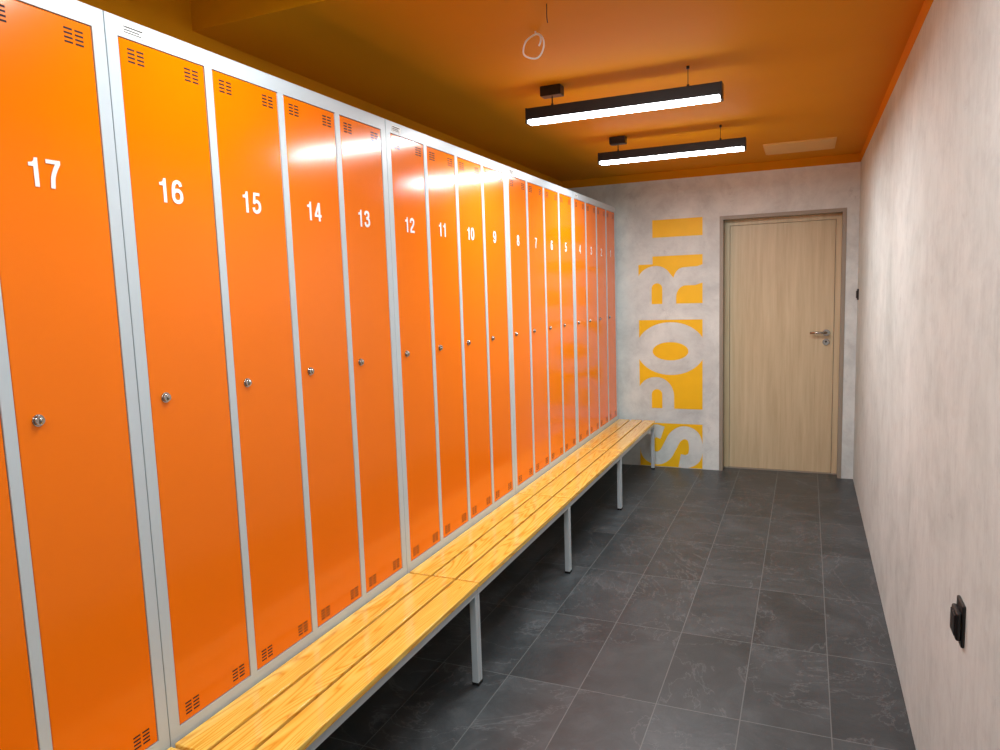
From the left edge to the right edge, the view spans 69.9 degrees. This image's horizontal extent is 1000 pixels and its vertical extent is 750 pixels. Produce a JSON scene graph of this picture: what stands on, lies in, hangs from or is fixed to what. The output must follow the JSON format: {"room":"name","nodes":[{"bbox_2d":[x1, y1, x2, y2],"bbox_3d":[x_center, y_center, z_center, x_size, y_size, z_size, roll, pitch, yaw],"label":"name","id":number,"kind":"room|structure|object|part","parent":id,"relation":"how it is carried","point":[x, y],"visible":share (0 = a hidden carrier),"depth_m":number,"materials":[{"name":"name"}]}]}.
{"room":"changing room","nodes":[
{"label":"changing room","id":0,"kind":"room"},
{"bbox_2d":[77,0,561,186],"bbox_3d":[-0.936,-0.099,3.007,0.100,2.680,8.100,1,7,23],"label":"wall","id":1,"kind":"structure","parent":0,"point":[172,18],"depth_m":2.66,"materials":[{"name":"orange paint"}]},
{"bbox_2d":[190,0,924,180],"bbox_3d":[0.148,-1.381,2.375,2.550,0.300,8.100,1,7,23],"label":"ceiling","id":2,"kind":"structure","parent":0,"point":[788,70],"depth_m":2.98,"materials":[{"name":"orange paint"}]},
{"bbox_2d":[522,31,544,59],"bbox_3d":[0.122,-1.209,2.627,0.082,0.103,0.027,1,7,20],"label":"cable loop","id":3,"kind":"object","parent":2,"relation":"hanging from","point":[538,34],"visible":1,"depth_m":2.62,"materials":[{"name":"white plastic"}]},
{"bbox_2d":[525,66,723,125],"bbox_3d":[0.539,-1.261,3.220,0.890,0.160,0.062,1,7,23],"label":"pendant lamp","id":4,"kind":"object","parent":2,"relation":"hanging from","point":[687,95],"visible":1,"depth_m":3.20,"materials":[{"name":"black metal"}]},
{"bbox_2d":[528,95,719,125],"bbox_3d":[0.541,-1.191,3.228,0.868,0.020,0.052,1,7,23],"label":"diffuser","id":5,"kind":"object","parent":4,"relation":"attached to","point":[670,101],"depth_m":3.20,"materials":[{"name":"white plastic"}]},
{"bbox_2d":[598,125,745,165],"bbox_3d":[1.040,-1.413,4.388,0.890,0.160,0.062,1,7,23],"label":"pendant lamp","id":6,"kind":"object","parent":2,"relation":"hanging from","point":[734,144],"visible":1,"depth_m":4.37,"materials":[{"name":"black metal"}]},
{"bbox_2d":[600,147,743,164],"bbox_3d":[1.042,-1.344,4.396,0.868,0.020,0.052,1,7,23],"label":"diffuser","id":7,"kind":"object","parent":6,"relation":"attached to","point":[690,151],"depth_m":4.38,"materials":[{"name":"white plastic"}]},
{"bbox_2d":[763,137,836,154],"bbox_3d":[2.091,-1.595,4.998,0.460,0.011,0.420,1,7,23],"label":"access panel","id":8,"kind":"object","parent":2,"relation":"attached to","point":[821,143],"visible":1,"depth_m":4.95,"materials":[{"name":"orange paint"}]},
{"bbox_2d":[315,464,915,749],"bbox_3d":[0.256,1.294,2.733,2.550,0.100,8.200,1,7,23],"label":"floor","id":9,"kind":"structure","parent":0,"point":[728,608],"depth_m":3.19,"materials":[{"name":"tile"}]},
{"bbox_2d":[175,573,480,749],"bbox_3d":[-0.684,1.092,2.452,0.809,0.426,1.198,1,7,23],"label":"bench","id":10,"kind":"object","parent":9,"relation":"on","point":[301,703],"visible":0.69,"depth_m":2.19,"materials":[{"name":"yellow wood"}]},
{"bbox_2d":[103,11,406,747],"bbox_3d":[-0.863,-0.004,2.385,0.496,1.826,1.198,1,7,23],"label":"locker","id":11,"kind":"object","parent":10,"relation":"on","point":[254,203],"visible":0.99,"depth_m":2.10,"materials":[{"name":"orange metal"}]},
{"bbox_2d":[123,25,142,37],"bbox_3d":[-0.877,-0.820,1.712,0.001,0.016,0.054,1,7,23],"label":"label","id":12,"kind":"object","parent":11,"relation":"attached to","point":[129,31],"depth_m":1.71,"materials":[{"name":"white paper"}]},
{"bbox_3d":[-0.826,0.046,1.899,0.021,1.724,0.260,1,7,23],"label":"locker door","id":13,"kind":"part","parent":11,"relation":"part of","materials":[{"name":"orange metal"}]},
{"bbox_3d":[-0.712,0.012,2.164,0.021,1.724,0.260,1,7,23],"label":"locker door","id":14,"kind":"part","parent":11,"relation":"part of","materials":[{"name":"orange metal"}]},
{"bbox_3d":[-0.599,-0.023,2.429,0.021,1.724,0.260,1,7,23],"label":"locker door","id":15,"kind":"part","parent":11,"relation":"part of","materials":[{"name":"orange metal"}]},
{"bbox_3d":[-0.485,-0.057,2.693,0.021,1.724,0.260,1,7,23],"label":"locker door","id":16,"kind":"part","parent":11,"relation":"part of","materials":[{"name":"orange metal"}]},
{"bbox_3d":[-0.693,0.920,2.433,0.800,0.030,1.198,1,7,23],"label":"bench frame","id":17,"kind":"part","parent":10,"relation":"part of","materials":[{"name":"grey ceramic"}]},
{"bbox_3d":[-0.100,1.049,2.842,0.027,0.360,0.018,1,7,23],"label":"leg","id":18,"kind":"part","parent":10,"relation":"part of","materials":[{"name":"grey metal"}]},
{"bbox_2d":[410,494,570,682],"bbox_3d":[-0.214,0.949,3.547,0.809,0.426,1.198,1,7,23],"label":"bench","id":19,"kind":"object","parent":9,"relation":"on","point":[484,550],"visible":0.57,"depth_m":3.29,"materials":[{"name":"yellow wood"}]},
{"bbox_2d":[385,119,515,573],"bbox_3d":[-0.393,-0.147,3.480,0.496,1.826,1.198,1,7,23],"label":"locker","id":20,"kind":"object","parent":19,"relation":"on","point":[448,202],"visible":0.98,"depth_m":3.25,"materials":[{"name":"orange metal"}]},
{"bbox_3d":[-0.356,-0.097,2.994,0.021,1.724,0.260,1,7,23],"label":"locker door","id":21,"kind":"part","parent":20,"relation":"part of","materials":[{"name":"orange metal"}]},
{"bbox_3d":[-0.243,-0.131,3.259,0.021,1.724,0.260,1,7,23],"label":"locker door","id":22,"kind":"part","parent":20,"relation":"part of","materials":[{"name":"orange metal"}]},
{"bbox_3d":[-0.129,-0.166,3.524,0.021,1.724,0.260,1,7,23],"label":"locker door","id":23,"kind":"part","parent":20,"relation":"part of","materials":[{"name":"orange metal"}]},
{"bbox_3d":[-0.016,-0.201,3.788,0.021,1.724,0.260,1,7,23],"label":"locker door","id":24,"kind":"part","parent":20,"relation":"part of","materials":[{"name":"orange metal"}]},
{"bbox_3d":[-0.092,1.046,2.861,0.027,0.360,0.018,1,7,23],"label":"leg","id":25,"kind":"part","parent":19,"relation":"part of","materials":[{"name":"grey metal"}]},
{"bbox_3d":[-0.223,0.777,3.528,0.800,0.030,1.198,1,7,23],"label":"bench frame","id":26,"kind":"part","parent":19,"relation":"part of","materials":[{"name":"grey metal"}]},
{"bbox_3d":[0.370,0.906,3.938,0.027,0.360,0.018,1,7,23],"label":"leg","id":27,"kind":"part","parent":19,"relation":"part of","materials":[{"name":"grey metal"}]},
{"bbox_2d":[517,448,621,571],"bbox_3d":[0.255,0.806,4.642,0.809,0.426,1.198,1,7,23],"label":"bench","id":28,"kind":"object","parent":9,"relation":"on","point":[575,474],"visible":0.47,"depth_m":4.43,"materials":[{"name":"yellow wood"}]},
{"bbox_2d":[505,165,577,493],"bbox_3d":[0.076,-0.290,4.575,0.496,1.826,1.198,1,7,23],"label":"locker","id":29,"kind":"object","parent":28,"relation":"on","point":[539,211],"visible":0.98,"depth_m":4.38,"materials":[{"name":"orange metal"}]},
{"bbox_3d":[0.113,-0.240,4.089,0.021,1.724,0.260,1,7,23],"label":"locker door","id":30,"kind":"part","parent":29,"relation":"part of","materials":[{"name":"orange metal"}]},
{"bbox_3d":[0.227,-0.275,4.354,0.021,1.724,0.260,1,7,23],"label":"locker door","id":31,"kind":"part","parent":29,"relation":"part of","materials":[{"name":"orange metal"}]},
{"bbox_3d":[0.340,-0.309,4.619,0.021,1.724,0.260,1,7,23],"label":"locker door","id":32,"kind":"part","parent":29,"relation":"part of","materials":[{"name":"orange metal"}]},
{"bbox_3d":[0.454,-0.344,4.883,0.021,1.724,0.260,1,7,23],"label":"locker door","id":33,"kind":"part","parent":29,"relation":"part of","materials":[{"name":"orange metal"}]},
{"bbox_3d":[0.378,0.903,3.956,0.027,0.360,0.018,1,7,23],"label":"leg","id":34,"kind":"part","parent":28,"relation":"part of","materials":[{"name":"grey metal"}]},
{"bbox_3d":[0.246,0.633,4.623,0.800,0.030,1.198,1,7,23],"label":"bench frame","id":35,"kind":"part","parent":28,"relation":"part of","materials":[{"name":"grey metal"}]},
{"bbox_3d":[0.839,0.762,5.032,0.027,0.360,0.018,1,7,23],"label":"leg","id":36,"kind":"part","parent":28,"relation":"part of","materials":[{"name":"grey metal"}]},
{"bbox_2d":[580,419,654,508],"bbox_3d":[0.725,0.662,5.737,0.809,0.426,1.198,1,7,23],"label":"bench","id":37,"kind":"object","parent":9,"relation":"on","point":[622,435],"visible":0.52,"depth_m":5.57,"materials":[{"name":"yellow wood"}]},
{"bbox_2d":[572,191,617,447],"bbox_3d":[0.546,-0.434,5.670,0.496,1.826,1.198,1,7,23],"label":"locker","id":38,"kind":"object","parent":37,"relation":"on","point":[594,236],"visible":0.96,"depth_m":5.50,"materials":[{"name":"orange metal"}]},
{"bbox_3d":[0.583,-0.383,5.184,0.021,1.724,0.260,1,7,23],"label":"locker door","id":39,"kind":"part","parent":38,"relation":"part of","materials":[{"name":"orange metal"}]},
{"bbox_3d":[0.696,-0.418,5.449,0.021,1.724,0.260,1,7,23],"label":"locker door","id":40,"kind":"part","parent":38,"relation":"part of","materials":[{"name":"orange metal"}]},
{"bbox_3d":[0.810,-0.452,5.714,0.021,1.724,0.260,1,7,23],"label":"locker door","id":41,"kind":"part","parent":38,"relation":"part of","materials":[{"name":"orange metal"}]},
{"bbox_3d":[0.923,-0.487,5.978,0.021,1.724,0.260,1,7,23],"label":"locker door","id":42,"kind":"part","parent":38,"relation":"part of","materials":[{"name":"orange metal"}]},
{"bbox_3d":[0.716,0.490,5.718,0.800,0.030,1.198,1,7,23],"label":"bench frame","id":43,"kind":"part","parent":37,"relation":"part of","materials":[{"name":"grey metal"}]},
{"bbox_3d":[1.309,0.619,6.128,0.027,0.360,0.018,1,7,23],"label":"leg","id":44,"kind":"part","parent":37,"relation":"part of","materials":[{"name":"grey metal"}]},
{"bbox_3d":[-1.153,1.235,1.357,0.809,0.426,1.198,1,7,23],"label":"bench","id":45,"kind":"object","parent":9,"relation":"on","visible":0},
{"bbox_2d":[0,0,169,749],"bbox_3d":[-1.332,0.139,1.290,0.496,1.826,1.198,1,7,23],"label":"locker","id":46,"kind":"object","parent":45,"relation":"on","point":[81,664],"visible":1,"depth_m":1.57,"materials":[{"name":"orange metal"}]},
{"bbox_3d":[-1.068,0.120,1.333,0.021,1.724,0.260,1,7,23],"label":"locker door","id":47,"kind":"part","parent":46,"relation":"part of","materials":[{"name":"orange metal"}]},
{"bbox_2d":[567,162,860,478],"bbox_3d":[1.720,-0.424,6.099,2.350,2.435,0.300,1,7,23],"label":"wall","id":48,"kind":"structure","parent":0,"point":[636,204],"depth_m":5.99,"materials":[{"name":"paint"}]},
{"bbox_2d":[638,217,702,468],"bbox_3d":[1.446,-0.251,6.075,0.530,2.106,0.001,1,7,23],"label":"lettering","id":49,"kind":"object","parent":48,"relation":"attached to","point":[687,387],"depth_m":6.05,"materials":[{"name":"yellow paint"}]},
{"bbox_2d":[561,153,860,188],"bbox_3d":[1.679,-1.665,5.954,2.350,0.065,0.302,1,7,23],"label":"trim","id":50,"kind":"structure","parent":48,"relation":"attached to","point":[856,157],"depth_m":5.76,"materials":[{"name":"orange paint"}]},
{"bbox_2d":[719,208,846,477],"bbox_3d":[2.290,-0.247,5.849,0.930,2.105,0.254,1,7,23],"label":"door","id":51,"kind":"structure","parent":48,"relation":"in","point":[782,279],"depth_m":5.83,"materials":[{"name":"brown wood"}]},
{"bbox_3d":[2.544,-0.298,5.696,0.146,0.127,0.062,1,7,23],"label":"handle","id":52,"kind":"part","parent":51,"relation":"part of","materials":[{"name":"silver metal"}]},
{"bbox_2d":[853,0,999,749],"bbox_3d":[1.341,0.054,2.106,0.100,2.435,8.000,1,7,23],"label":"wall","id":53,"kind":"structure","parent":0,"point":[926,456],"depth_m":2.10,"materials":[{"name":"paint"}]},
{"bbox_2d":[861,0,933,159],"bbox_3d":[1.296,-1.276,1.951,0.102,0.245,8.000,1,7,23],"label":"trim","id":54,"kind":"structure","parent":53,"relation":"attached to","point":[927,4],"depth_m":3.04,"materials":[{"name":"orange paint"}]},
{"bbox_2d":[950,595,965,647],"bbox_3d":[1.105,0.594,1.730,0.022,0.104,0.072,1,7,23],"label":"wall socket","id":55,"kind":"object","parent":53,"relation":"attached to","point":[957,611],"visible":1,"depth_m":1.70,"materials":[{"name":"black plastic"}]}
]}

